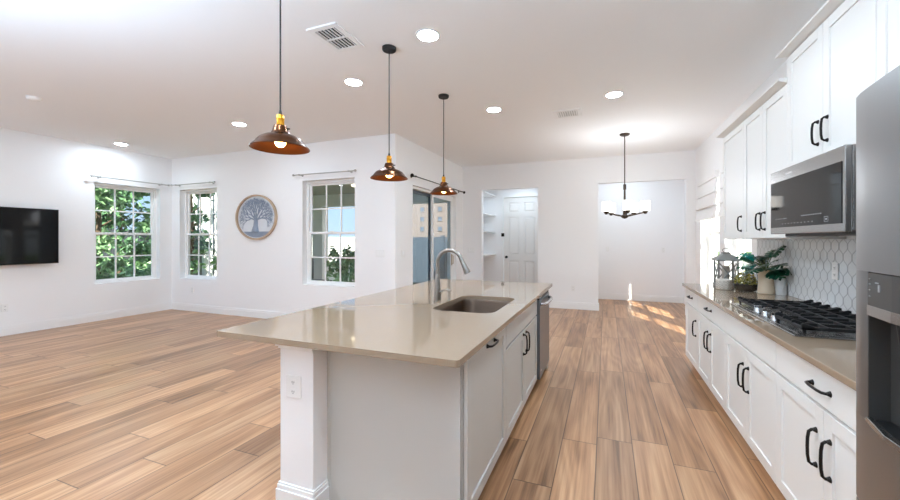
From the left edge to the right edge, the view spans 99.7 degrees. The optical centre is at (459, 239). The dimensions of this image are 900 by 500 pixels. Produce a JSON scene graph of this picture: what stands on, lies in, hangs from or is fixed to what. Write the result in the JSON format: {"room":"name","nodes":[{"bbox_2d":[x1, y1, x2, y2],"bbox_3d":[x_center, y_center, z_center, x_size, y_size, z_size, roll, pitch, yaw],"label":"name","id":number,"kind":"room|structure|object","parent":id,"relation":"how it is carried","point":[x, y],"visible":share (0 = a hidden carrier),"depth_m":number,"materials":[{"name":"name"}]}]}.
{"room":"open-plan kitchen","nodes":[
{"label":"open-plan kitchen","id":0,"kind":"room"},
{"bbox_2d":[0,128,171,326],"bbox_3d":[-7.380,-0.110,4.071,0.200,3.050,7.895,0,0,21],"label":"wall","id":1,"kind":"structure","parent":0,"point":[37,171],"depth_m":6.29,"materials":[{"name":"white paint"}]},
{"bbox_2d":[1,304,8,311],"bbox_3d":[-6.689,1.005,5.575,0.009,0.116,0.072,0,0,21],"label":"wall outlet","id":2,"kind":"object","parent":1,"relation":"attached to","point":[4,307],"visible":1,"depth_m":5.57,"materials":[{"name":"white plastic"}]},
{"bbox_2d":[0,207,58,264],"bbox_3d":[-6.713,-0.050,5.392,0.089,0.850,1.460,0,0,21],"label":"television","id":3,"kind":"object","parent":1,"relation":"attached to","point":[27,235],"visible":1,"depth_m":5.74,"materials":[{"name":"black plastic"}]},
{"bbox_2d":[0,302,171,336],"bbox_3d":[-7.279,1.345,4.032,0.016,0.140,7.895,0,0,21],"label":"baseboard","id":4,"kind":"structure","parent":1,"relation":"attached to","point":[67,321],"depth_m":6.34,"materials":[{"name":"white paint"}]},
{"bbox_2d":[94,183,159,284],"bbox_3d":[-6.217,-0.104,7.065,0.180,1.781,1.030,0,0,21],"label":"window","id":5,"kind":"structure","parent":1,"relation":"in","point":[152,192],"depth_m":7.20,"materials":[{"name":"white plastic"}]},
{"bbox_2d":[90,175,169,185],"bbox_3d":[-6.078,-1.085,7.036,0.100,0.043,1.261,0,0,21],"label":"curtain rod","id":6,"kind":"object","parent":1,"relation":"attached to","point":[90,175],"visible":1,"depth_m":6.92,"materials":[{"name":"silver metal"}]},
{"bbox_2d":[172,133,401,312],"bbox_3d":[-3.490,-0.110,6.910,5.420,3.050,0.200,0,0,21],"label":"wall","id":7,"kind":"structure","parent":0,"point":[269,273],"depth_m":6.65,"materials":[{"name":"white paint"}]},
{"bbox_2d":[170,181,214,186],"bbox_3d":[-5.201,-1.085,7.408,1.266,0.043,0.100,0,0,21],"label":"curtain rod","id":8,"kind":"object","parent":7,"relation":"attached to","point":[213,182],"visible":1,"depth_m":7.40,"materials":[{"name":"silver metal"}]},
{"bbox_2d":[180,189,216,280],"bbox_3d":[-5.113,-0.100,7.524,1.060,1.791,0.180,0,0,21],"label":"window","id":9,"kind":"structure","parent":7,"relation":"in","point":[188,193],"depth_m":7.63,"materials":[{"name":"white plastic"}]},
{"bbox_2d":[171,302,288,318],"bbox_3d":[-3.428,1.345,6.771,5.204,0.140,0.016,0,0,21],"label":"baseboard","id":10,"kind":"structure","parent":7,"relation":"attached to","point":[264,314],"depth_m":7.13,"materials":[{"name":"white paint"}]},
{"bbox_2d":[235,195,277,239],"bbox_3d":[-3.687,-0.403,6.860,0.988,0.814,0.150,0,0,21],"label":"wall art","id":11,"kind":"object","parent":7,"relation":"attached to","point":[256,216],"visible":1,"depth_m":6.84,"materials":[{"name":"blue wood"}]},
{"bbox_2d":[292,169,355,176],"bbox_3d":[-2.242,-1.095,6.269,1.306,0.043,0.100,0,0,21],"label":"curtain rod","id":12,"kind":"object","parent":7,"relation":"attached to","point":[354,170],"visible":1,"depth_m":6.21,"materials":[{"name":"silver metal"}]},
{"bbox_2d":[303,178,354,287],"bbox_3d":[-2.166,-0.110,6.390,1.075,1.791,0.180,0,0,21],"label":"window","id":13,"kind":"structure","parent":7,"relation":"in","point":[310,282],"depth_m":6.50,"materials":[{"name":"white plastic"}]},
{"bbox_2d":[275,344,328,499],"bbox_3d":[-0.360,0.974,3.248,0.262,0.882,2.796,0,0,21],"label":"column","id":14,"kind":"structure","parent":0,"point":[303,420],"depth_m":1.97,"materials":[{"name":"white paint"}]},
{"bbox_2d":[286,374,300,398],"bbox_3d":[-0.863,0.763,1.967,0.098,0.116,0.009,0,0,21],"label":"wall outlet","id":15,"kind":"object","parent":14,"relation":"attached to","point":[293,383],"visible":1,"depth_m":1.96,"materials":[{"name":"white plastic"}]},
{"bbox_2d":[0,299,785,499],"bbox_3d":[-1.858,1.475,4.386,10.080,0.120,12.650,0,0,21],"label":"floor","id":16,"kind":"structure","parent":0,"point":[158,405],"depth_m":2.98,"materials":[{"name":"brown wood"}]},
{"bbox_2d":[327,327,505,499],"bbox_3d":[-0.189,0.974,2.224,0.824,0.882,0.752,0,0,21],"label":"base cabinet","id":17,"kind":"object","parent":16,"relation":"on","point":[483,375],"depth_m":1.90,"materials":[{"name":"grey paint"}]},
{"bbox_2d":[217,279,551,367],"bbox_3d":[-0.143,0.516,3.199,1.430,0.032,2.953,0,0,21],"label":"countertop","id":18,"kind":"structure","parent":17,"relation":"on","point":[406,323],"depth_m":2.26,"materials":[{"name":"stone"}]},
{"bbox_2d":[434,274,440,300],"bbox_3d":[-0.184,0.390,3.109,0.062,0.220,0.062,0,0,21],"label":"faucet","id":19,"kind":"object","parent":18,"relation":"on","point":[437,287],"depth_m":3.09,"materials":[{"name":"silver metal"}]},
{"bbox_2d":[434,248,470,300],"bbox_3d":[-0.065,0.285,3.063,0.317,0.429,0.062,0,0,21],"label":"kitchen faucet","id":20,"kind":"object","parent":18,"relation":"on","point":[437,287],"visible":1,"depth_m":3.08,"materials":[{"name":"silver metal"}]},
{"bbox_2d":[439,299,510,312],"bbox_3d":[0.131,0.643,2.979,0.533,0.220,0.815,0,0,21],"label":"sink","id":21,"kind":"object","parent":18,"relation":"in","point":[466,305],"visible":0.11,"depth_m":3.34,"materials":[{"name":"grey metal"}]},
{"bbox_2d":[506,300,536,441],"bbox_3d":[0.160,0.979,3.125,0.822,0.873,1.169,0,0,21],"label":"base cabinet","id":22,"kind":"object","parent":16,"relation":"on","point":[521,333],"visible":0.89,"depth_m":2.86,"materials":[{"name":"grey paint"}]},
{"bbox_2d":[536,291,552,379],"bbox_3d":[0.507,0.976,3.958,0.873,0.878,0.620,0,0,21],"label":"dishwasher","id":23,"kind":"object","parent":16,"relation":"on","point":[543,302],"visible":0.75,"depth_m":3.68,"materials":[{"name":"grey metal"}]},
{"bbox_2d":[686,288,699,370],"bbox_3d":[2.759,0.974,3.919,0.717,0.882,0.600,0,0,21],"label":"base cabinet","id":24,"kind":"object","parent":16,"relation":"on","point":[692,311],"visible":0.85,"depth_m":4.01,"materials":[{"name":"white paint"}]},
{"bbox_2d":[698,296,726,409],"bbox_3d":[2.483,0.974,3.204,0.717,0.882,0.927,0,0,21],"label":"base cabinet","id":25,"kind":"object","parent":16,"relation":"on","point":[711,319],"visible":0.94,"depth_m":3.25,"materials":[{"name":"white paint"}]},
{"bbox_2d":[725,312,779,483],"bbox_3d":[2.150,0.974,2.337,0.717,0.882,0.924,0,0,21],"label":"base cabinet","id":26,"kind":"object","parent":16,"relation":"on","point":[750,356],"visible":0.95,"depth_m":2.35,"materials":[{"name":"white paint"}]},
{"bbox_2d":[776,343,856,499],"bbox_3d":[1.821,0.974,1.485,0.717,0.882,0.897,0,0,21],"label":"base cabinet","id":27,"kind":"object","parent":16,"relation":"on","point":[816,412],"visible":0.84,"depth_m":1.66,"materials":[{"name":"white paint"}]},
{"bbox_2d":[682,283,855,390],"bbox_3d":[2.271,0.516,2.638,0.713,0.032,3.395,0,0,21],"label":"countertop","id":28,"kind":"structure","parent":27,"relation":"on","point":[836,358],"depth_m":1.86,"materials":[{"name":"stone"}]},
{"bbox_2d":[715,278,732,289],"bbox_3d":[2.646,0.448,3.803,0.148,0.103,0.148,0,0,21],"label":"pot","id":29,"kind":"object","parent":28,"relation":"on","point":[720,283],"visible":1,"depth_m":3.75,"materials":[{"name":"beige ceramic"}]},
{"bbox_2d":[711,248,741,287],"bbox_3d":[2.828,0.294,4.033,0.226,0.410,0.226,0,0,21],"label":"lantern","id":30,"kind":"object","parent":28,"relation":"on","point":[724,256],"visible":0.77,"depth_m":3.98,"materials":[{"name":"grey metal"}]},
{"bbox_2d":[722,266,729,278],"bbox_3d":[2.828,0.374,4.033,0.068,0.190,0.068,0,0,21],"label":"pillar candle","id":31,"kind":"object","parent":30,"relation":"in","point":[727,268],"visible":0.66,"depth_m":4.01,"materials":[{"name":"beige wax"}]},
{"bbox_2d":[733,262,757,291],"bbox_3d":[2.775,0.357,3.678,0.210,0.285,0.212,0,0,21],"label":"terrarium","id":32,"kind":"object","parent":28,"relation":"on","point":[752,286],"visible":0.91,"depth_m":3.64,"materials":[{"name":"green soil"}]},
{"bbox_2d":[735,245,791,293],"bbox_3d":[2.778,0.271,3.542,0.369,0.457,0.520,0,0,21],"label":"plant","id":33,"kind":"object","parent":28,"relation":"on","point":[766,276],"visible":0.99,"depth_m":3.46,"materials":[{"name":"green plant"}]},
{"bbox_2d":[776,276,786,294],"bbox_3d":[2.903,0.413,3.413,0.080,0.172,0.106,0,0,-3],"label":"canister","id":34,"kind":"object","parent":28,"relation":"on","point":[781,286],"visible":0.7,"depth_m":3.40,"materials":[{"name":"white ceramic"}]},
{"bbox_2d":[730,296,855,340],"bbox_3d":[2.150,0.466,2.349,0.525,0.066,1.070,0,0,21],"label":"gas cooktop","id":35,"kind":"object","parent":28,"relation":"in","point":[807,318],"visible":0.84,"depth_m":2.23,"materials":[{"name":"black metal"}]},
{"bbox_2d":[856,65,899,499],"bbox_3d":[1.382,0.486,0.631,0.875,1.857,0.931,0,0,21],"label":"refrigerator","id":36,"kind":"object","parent":16,"relation":"on","point":[878,105],"visible":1,"depth_m":1.08,"materials":[{"name":"grey metal"}]},
{"bbox_2d":[0,0,826,166],"bbox_3d":[-1.858,-1.760,4.386,10.280,0.250,12.850,0,0,21],"label":"ceiling","id":37,"kind":"structure","parent":0,"point":[169,79],"depth_m":3.71,"materials":[{"name":"white paint"}]},
{"bbox_2d":[26,95,41,101],"bbox_3d":[-4.905,-1.617,4.367,0.132,0.037,0.132,0,0,21],"label":"smoke detector","id":38,"kind":"object","parent":37,"relation":"attached to","point":[31,98],"visible":1,"depth_m":4.34,"materials":[{"name":"white plastic"}]},
{"bbox_2d":[113,143,127,145],"bbox_3d":[-5.805,-1.629,6.493,0.196,0.012,0.196,0,0,21],"label":"recessed light","id":39,"kind":"object","parent":37,"relation":"in","point":[122,144],"visible":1,"depth_m":6.48,"materials":[{"name":"white paint"}]},
{"bbox_2d":[231,122,246,125],"bbox_3d":[-3.128,-1.629,5.368,0.196,0.012,0.196,0,0,21],"label":"recessed light","id":40,"kind":"object","parent":37,"relation":"in","point":[232,123],"visible":1,"depth_m":5.35,"materials":[{"name":"white paint"}]},
{"bbox_2d":[249,0,309,154],"bbox_3d":[-1.027,-1.077,2.169,0.316,1.116,0.316,0,0,21],"label":"pendant lamp","id":41,"kind":"object","parent":37,"relation":"hanging from","point":[279,140],"visible":1,"depth_m":2.16,"materials":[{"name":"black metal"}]},
{"bbox_2d":[276,114,284,124],"bbox_3d":[-1.027,-0.681,2.169,0.045,0.062,0.045,0,0,21],"label":"socket","id":42,"kind":"object","parent":41,"relation":"attached to","point":[280,119],"depth_m":2.15,"materials":[{"name":"gold metal"}]},
{"bbox_2d":[306,22,364,52],"bbox_3d":[-0.997,-1.629,3.074,0.280,0.012,0.380,0,0,21],"label":"ceiling vent","id":43,"kind":"object","parent":37,"relation":"in","point":[333,35],"visible":1,"depth_m":3.05,"materials":[{"name":"white metal"}]},
{"bbox_2d":[344,78,362,85],"bbox_3d":[-1.105,-1.629,3.937,0.196,0.012,0.196,0,0,21],"label":"recessed light","id":44,"kind":"object","parent":37,"relation":"in","point":[349,81],"visible":1,"depth_m":3.92,"materials":[{"name":"white paint"}]},
{"bbox_2d":[370,44,407,180],"bbox_3d":[-0.604,-1.077,3.233,0.316,1.116,0.316,0,0,21],"label":"pendant lamp","id":45,"kind":"object","parent":37,"relation":"hanging from","point":[388,173],"visible":1,"depth_m":3.21,"materials":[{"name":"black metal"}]},
{"bbox_2d":[386,156,391,162],"bbox_3d":[-0.604,-0.681,3.233,0.045,0.062,0.045,0,0,21],"label":"socket","id":46,"kind":"object","parent":45,"relation":"attached to","point":[389,158],"depth_m":3.21,"materials":[{"name":"gold metal"}]},
{"bbox_2d":[416,28,439,41],"bbox_3d":[-0.257,-1.629,3.035,0.196,0.012,0.196,0,0,21],"label":"recessed light","id":47,"kind":"object","parent":37,"relation":"in","point":[425,35],"visible":1,"depth_m":3.02,"materials":[{"name":"white paint"}]},
{"bbox_2d":[430,93,457,194],"bbox_3d":[-0.186,-1.077,4.305,0.316,1.116,0.316,0,0,21],"label":"pendant lamp","id":48,"kind":"object","parent":37,"relation":"hanging from","point":[443,189],"visible":1,"depth_m":4.29,"materials":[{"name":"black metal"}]},
{"bbox_2d":[486,107,501,112],"bbox_3d":[0.427,-1.629,4.770,0.196,0.012,0.196,0,0,21],"label":"recessed light","id":49,"kind":"object","parent":37,"relation":"in","point":[490,109],"visible":1,"depth_m":4.75,"materials":[{"name":"white paint"}]},
{"bbox_2d":[553,108,581,118],"bbox_3d":[1.393,-1.629,4.912,0.340,0.012,0.310,0,0,21],"label":"ceiling vent","id":50,"kind":"object","parent":37,"relation":"in","point":[568,113],"visible":1,"depth_m":4.89,"materials":[{"name":"white metal"}]},
{"bbox_2d":[605,91,622,97],"bbox_3d":[1.736,-1.629,4.272,0.196,0.012,0.196,0,0,21],"label":"recessed light","id":51,"kind":"object","parent":37,"relation":"in","point":[613,94],"visible":1,"depth_m":4.25,"materials":[{"name":"white paint"}]},
{"bbox_2d":[602,133,649,218],"bbox_3d":[2.554,-0.978,5.855,0.681,1.315,0.672,0,0,21],"label":"chandelier","id":52,"kind":"object","parent":37,"relation":"hanging from","point":[629,206],"visible":1,"depth_m":5.82,"materials":[{"name":"white glass"}]},
{"bbox_2d":[402,137,462,286],"bbox_3d":[-0.527,-0.110,7.342,0.200,3.050,2.735,0,0,21],"label":"wall","id":53,"kind":"structure","parent":0,"point":[417,160],"depth_m":6.71,"materials":[{"name":"white paint"}]},
{"bbox_2d":[413,186,453,280],"bbox_3d":[-0.538,0.247,7.322,0.154,2.335,1.960,0,0,21],"label":"door","id":54,"kind":"structure","parent":53,"relation":"in","point":[416,190],"depth_m":7.31,"materials":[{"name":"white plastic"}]},
{"bbox_2d":[410,173,464,193],"bbox_3d":[-0.372,-1.045,7.301,0.120,0.060,2.476,0,0,21],"label":"curtain rod","id":55,"kind":"object","parent":53,"relation":"attached to","point":[411,174],"visible":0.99,"depth_m":6.62,"materials":[{"name":"black metal"}]},
{"bbox_2d":[483,188,537,280],"bbox_3d":[1.515,0.025,9.446,1.960,2.780,0.120,0,0,21],"label":"wall","id":56,"kind":"structure","parent":0,"point":[491,205],"depth_m":9.64,"materials":[{"name":"white paint"}]},
{"bbox_2d":[501,193,537,282],"bbox_3d":[1.523,0.147,9.384,1.040,2.535,0.121,0,0,21],"label":"door","id":57,"kind":"structure","parent":56,"relation":"in","point":[519,214],"depth_m":9.42,"materials":[{"name":"white paint"}]},
{"bbox_2d":[463,150,695,314],"bbox_3d":[2.043,-0.110,7.882,4.910,3.050,0.120,0,0,21],"label":"wall","id":58,"kind":"structure","parent":0,"point":[567,189],"depth_m":7.73,"materials":[{"name":"white paint"}]},
{"bbox_2d":[549,301,598,310],"bbox_3d":[2.198,1.345,7.750,1.209,0.140,0.016,0,0,21],"label":"baseboard","id":59,"kind":"structure","parent":58,"relation":"attached to","point":[553,304],"depth_m":7.69,"materials":[{"name":"white paint"}]},
{"bbox_2d":[598,180,683,296],"bbox_3d":[3.885,-0.110,8.909,2.650,3.050,0.120,0,0,21],"label":"wall","id":60,"kind":"structure","parent":0,"point":[635,263],"depth_m":8.72,"materials":[{"name":"white paint"}]},
{"bbox_2d":[598,293,683,302],"bbox_3d":[3.833,1.345,8.856,2.450,0.140,0.016,0,0,21],"label":"baseboard","id":61,"kind":"structure","parent":60,"relation":"attached to","point":[652,298],"depth_m":8.72,"materials":[{"name":"white paint"}]},
{"bbox_2d":[684,180,684,296],"bbox_3d":[4.766,-0.110,7.702,0.120,3.050,1.500,0,0,21],"label":"wall","id":62,"kind":"structure","parent":0,"point":[684,180],"depth_m":8.39,"materials":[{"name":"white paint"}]},
{"bbox_2d":[696,59,855,297],"bbox_3d":[2.482,-0.110,1.911,0.200,3.050,10.950,0,0,21],"label":"wall","id":63,"kind":"structure","parent":0,"point":[709,155],"depth_m":5.68,"materials":[{"name":"white paint"}]},
{"bbox_2d":[708,177,718,283],"bbox_3d":[4.041,-0.104,5.988,0.180,1.761,1.160,0,0,21],"label":"window","id":64,"kind":"structure","parent":63,"relation":"in","point":[711,233],"depth_m":6.45,"materials":[{"name":"white plastic"}]},
{"bbox_2d":[695,170,718,220],"bbox_3d":[3.913,-0.662,6.037,0.092,0.695,1.160,0,0,21],"label":"roman shade","id":65,"kind":"object","parent":64,"relation":"attached to","point":[706,207],"visible":1,"depth_m":5.90,"materials":[{"name":"white fabric"}]},
{"bbox_2d":[717,165,722,216],"bbox_3d":[3.426,-0.662,4.773,0.092,0.695,1.030,0,0,21],"label":"roman shade","id":66,"kind":"object","parent":63,"relation":"attached to","point":[720,213],"visible":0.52,"depth_m":5.19,"materials":[{"name":"white fabric"}]},
{"bbox_2d":[716,118,745,238],"bbox_3d":[2.910,-0.579,3.834,0.376,1.147,0.726,0,0,21],"label":"upper cabinet","id":67,"kind":"object","parent":63,"relation":"attached to","point":[732,135],"visible":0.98,"depth_m":3.83,"materials":[{"name":"white paint"}]},
{"bbox_2d":[733,239,749,276],"bbox_3d":[3.554,-0.104,4.723,0.180,1.761,1.030,0,0,21],"label":"window","id":68,"kind":"structure","parent":63,"relation":"in","point":[736,242],"depth_m":5.13,"materials":[{"name":"white plastic"}]},
{"bbox_2d":[737,78,845,238],"bbox_3d":[2.616,-0.579,3.071,0.376,1.147,0.909,0,0,21],"label":"upper cabinet","id":69,"kind":"object","parent":63,"relation":"attached to","point":[765,119],"visible":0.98,"depth_m":3.10,"materials":[{"name":"white paint"}]},
{"bbox_2d":[757,239,855,313],"bbox_3d":[2.600,0.247,2.509,0.010,0.501,3.390,0,0,21],"label":"backsplash","id":70,"kind":"structure","parent":63,"relation":"attached to","point":[809,261],"depth_m":2.89,"materials":[{"name":"tile"}]},
{"bbox_2d":[832,262,838,279],"bbox_3d":[2.659,0.225,2.689,0.009,0.120,0.080,0,0,21],"label":"wall outlet","id":71,"kind":"object","parent":70,"relation":"attached to","point":[835,266],"visible":1,"depth_m":2.68,"materials":[{"name":"white plastic"}]},
{"bbox_2d":[775,0,876,166],"bbox_3d":[2.290,-0.900,2.225,0.376,0.864,1.000,0,0,21],"label":"upper cabinet","id":72,"kind":"object","parent":63,"relation":"attached to","point":[832,59],"visible":0.74,"depth_m":2.19,"materials":[{"name":"white paint"}]},
{"bbox_2d":[771,144,855,236],"bbox_3d":[2.213,-0.236,2.151,0.451,0.441,0.881,0,0,21],"label":"microwave","id":73,"kind":"object","parent":72,"relation":"attached to","point":[815,196],"visible":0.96,"depth_m":2.05,"materials":[{"name":"silver metal"}]},
{"bbox_2d":[877,0,899,80],"bbox_3d":[1.942,-0.908,1.319,0.376,0.847,0.937,0,0,21],"label":"upper cabinet","id":74,"kind":"object","parent":63,"relation":"attached to","point":[888,11],"visible":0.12,"depth_m":1.74,"materials":[{"name":"white paint"}]},
{"bbox_3d":[0.334,0.025,9.274,0.120,2.780,1.250,0,0,21],"label":"wall","id":75,"kind":"structure","parent":0,"visible":0},
{"bbox_2d":[483,213,494,216],"bbox_3d":[0.574,-0.570,9.229,0.360,0.070,0.958,0,0,21],"label":"wall shelf","id":76,"kind":"object","parent":75,"relation":"attached to","point":[484,214],"visible":0.36,"depth_m":9.24,"materials":[{"name":"white paint"}]},
{"bbox_2d":[483,191,495,196],"bbox_3d":[0.574,-1.070,9.229,0.360,0.070,0.958,0,0,21],"label":"wall shelf","id":77,"kind":"object","parent":75,"relation":"attached to","point":[485,194],"visible":0.36,"depth_m":9.35,"materials":[{"name":"white paint"}]},
{"label":"outside","id":78,"kind":"structure","parent":0,"visible":0},
{"bbox_2d":[313,184,354,194],"bbox_3d":[-3.098,-1.285,8.557,5.470,0.160,3.155,0,0,21],"label":"ceiling","id":79,"kind":"structure","parent":78,"point":[346,188],"depth_m":9.14,"materials":[{"name":"grey paint"}]},
{"bbox_2d":[313,193,446,206],"bbox_3d":[-2.567,-1.045,9.936,5.470,0.320,0.200,0,0,21],"label":"beam","id":80,"kind":"object","parent":79,"relation":"attached to","point":[348,200],"depth_m":10.04,"materials":[{"name":"white paint"}]},
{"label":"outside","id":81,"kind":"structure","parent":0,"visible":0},
{"bbox_2d":[714,251,750,265],"bbox_3d":[-3.943,1.645,17.591,100.000,0.140,90.000,0,0,21],"label":"ground","id":82,"kind":"structure","parent":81,"point":[714,251],"depth_m":42.66,"materials":[{"name":"white"}]},
{"bbox_2d":[95,188,131,278],"bbox_3d":[-8.563,-0.837,8.922,1.470,4.907,1.418,0,0,21],"label":"tree","id":83,"kind":"object","parent":82,"relation":"on","point":[103,196],"visible":0.23,"depth_m":8.84,"materials":[{"name":"green plant"}]},
{"bbox_2d":[95,190,150,276],"bbox_3d":[-9.983,-1.167,11.082,1.893,5.567,1.902,0,0,21],"label":"tree","id":84,"kind":"object","parent":82,"relation":"on","point":[121,223],"visible":0.27,"depth_m":10.92,"materials":[{"name":"green plant"}]},
{"bbox_2d":[96,257,150,279],"bbox_3d":[-7.115,1.003,8.156,1.159,1.229,1.236,0,0,21],"label":"bush","id":85,"kind":"object","parent":82,"relation":"on","point":[147,270],"visible":0.17,"depth_m":8.19,"materials":[{"name":"green plant"}]},
{"bbox_2d":[101,229,201,274],"bbox_3d":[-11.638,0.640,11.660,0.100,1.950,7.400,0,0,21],"label":"bush","id":86,"kind":"object","parent":82,"relation":"on","point":[112,251],"visible":0.11,"depth_m":13.01,"materials":[{"name":"green plant"}]},
{"bbox_2d":[131,191,192,275],"bbox_3d":[-8.053,-0.987,10.289,1.404,5.208,1.385,0,0,21],"label":"tree","id":87,"kind":"object","parent":82,"relation":"on","point":[144,227],"visible":0.07,"depth_m":9.90,"materials":[{"name":"green plant"}]},
{"bbox_2d":[190,193,215,274],"bbox_3d":[-8.751,-0.936,12.313,1.418,5.106,1.430,0,0,21],"label":"tree","id":88,"kind":"object","parent":82,"relation":"on","point":[195,218],"visible":0.16,"depth_m":12.31,"materials":[{"name":"green plant"}]},
{"bbox_2d":[193,193,216,275],"bbox_3d":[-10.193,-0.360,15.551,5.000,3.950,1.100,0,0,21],"label":"house","id":89,"kind":"structure","parent":82,"relation":"on","point":[205,205],"depth_m":15.11,"materials":[{"name":"white paint"}]},
{"bbox_2d":[202,217,216,270],"bbox_3d":[-8.842,0.334,13.951,1.014,2.564,1.043,0,0,21],"label":"bush","id":90,"kind":"object","parent":82,"relation":"on","point":[214,262],"visible":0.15,"depth_m":13.70,"materials":[{"name":"green plant"}]},
{"bbox_2d":[328,237,354,281],"bbox_3d":[-5.655,0.765,14.286,4.380,1.700,0.200,0,0,21],"label":"wall","id":91,"kind":"structure","parent":82,"relation":"on","point":[332,241],"depth_m":13.64,"materials":[{"name":"white paint"}]},
{"bbox_2d":[413,235,446,283],"bbox_3d":[-1.053,0.735,13.269,4.900,1.760,0.110,0,0,21],"label":"fence","id":92,"kind":"object","parent":82,"relation":"on","point":[420,244],"visible":0.13,"depth_m":13.32,"materials":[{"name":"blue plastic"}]},
{"bbox_2d":[413,203,446,236],"bbox_3d":[-0.343,-0.260,15.670,5.300,3.750,2.000,0,0,21],"label":"house","id":93,"kind":"structure","parent":82,"relation":"on","point":[420,211],"depth_m":15.51,"materials":[{"name":"brown paint"}]},
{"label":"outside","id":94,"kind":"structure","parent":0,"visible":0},
{"bbox_3d":[-3.157,1.525,8.821,5.770,0.100,3.605,0,0,21],"label":"patio","id":95,"kind":"object","parent":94,"visible":0},
{"bbox_2d":[312,207,327,279],"bbox_3d":[-3.841,0.295,10.426,0.400,2.360,0.300,0,0,21],"label":"patio post","id":96,"kind":"object","parent":95,"relation":"on","point":[319,216],"visible":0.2,"depth_m":10.31,"materials":[{"name":"white paint"}]},
{"bbox_2d":[312,258,331,280],"bbox_3d":[-3.560,0.970,9.193,0.650,1.010,0.600,0,0,21],"label":"patio chair","id":97,"kind":"object","parent":95,"relation":"on","point":[312,258],"visible":0.16,"depth_m":9.51,"materials":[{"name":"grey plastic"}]},
{"bbox_2d":[324,244,354,280],"bbox_3d":[-2.487,0.781,8.112,0.893,1.388,0.850,0,0,21],"label":"plant","id":98,"kind":"object","parent":95,"relation":"on","point":[333,253],"visible":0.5,"depth_m":8.02,"materials":[{"name":"green plant"}]},
{"bbox_2d":[326,258,354,281],"bbox_3d":[-2.113,0.897,7.136,0.880,1.155,1.004,0,0,-42],"label":"plant","id":99,"kind":"object","parent":95,"relation":"on","point":[344,272],"visible":0.46,"depth_m":6.98,"materials":[{"name":"green plant"}]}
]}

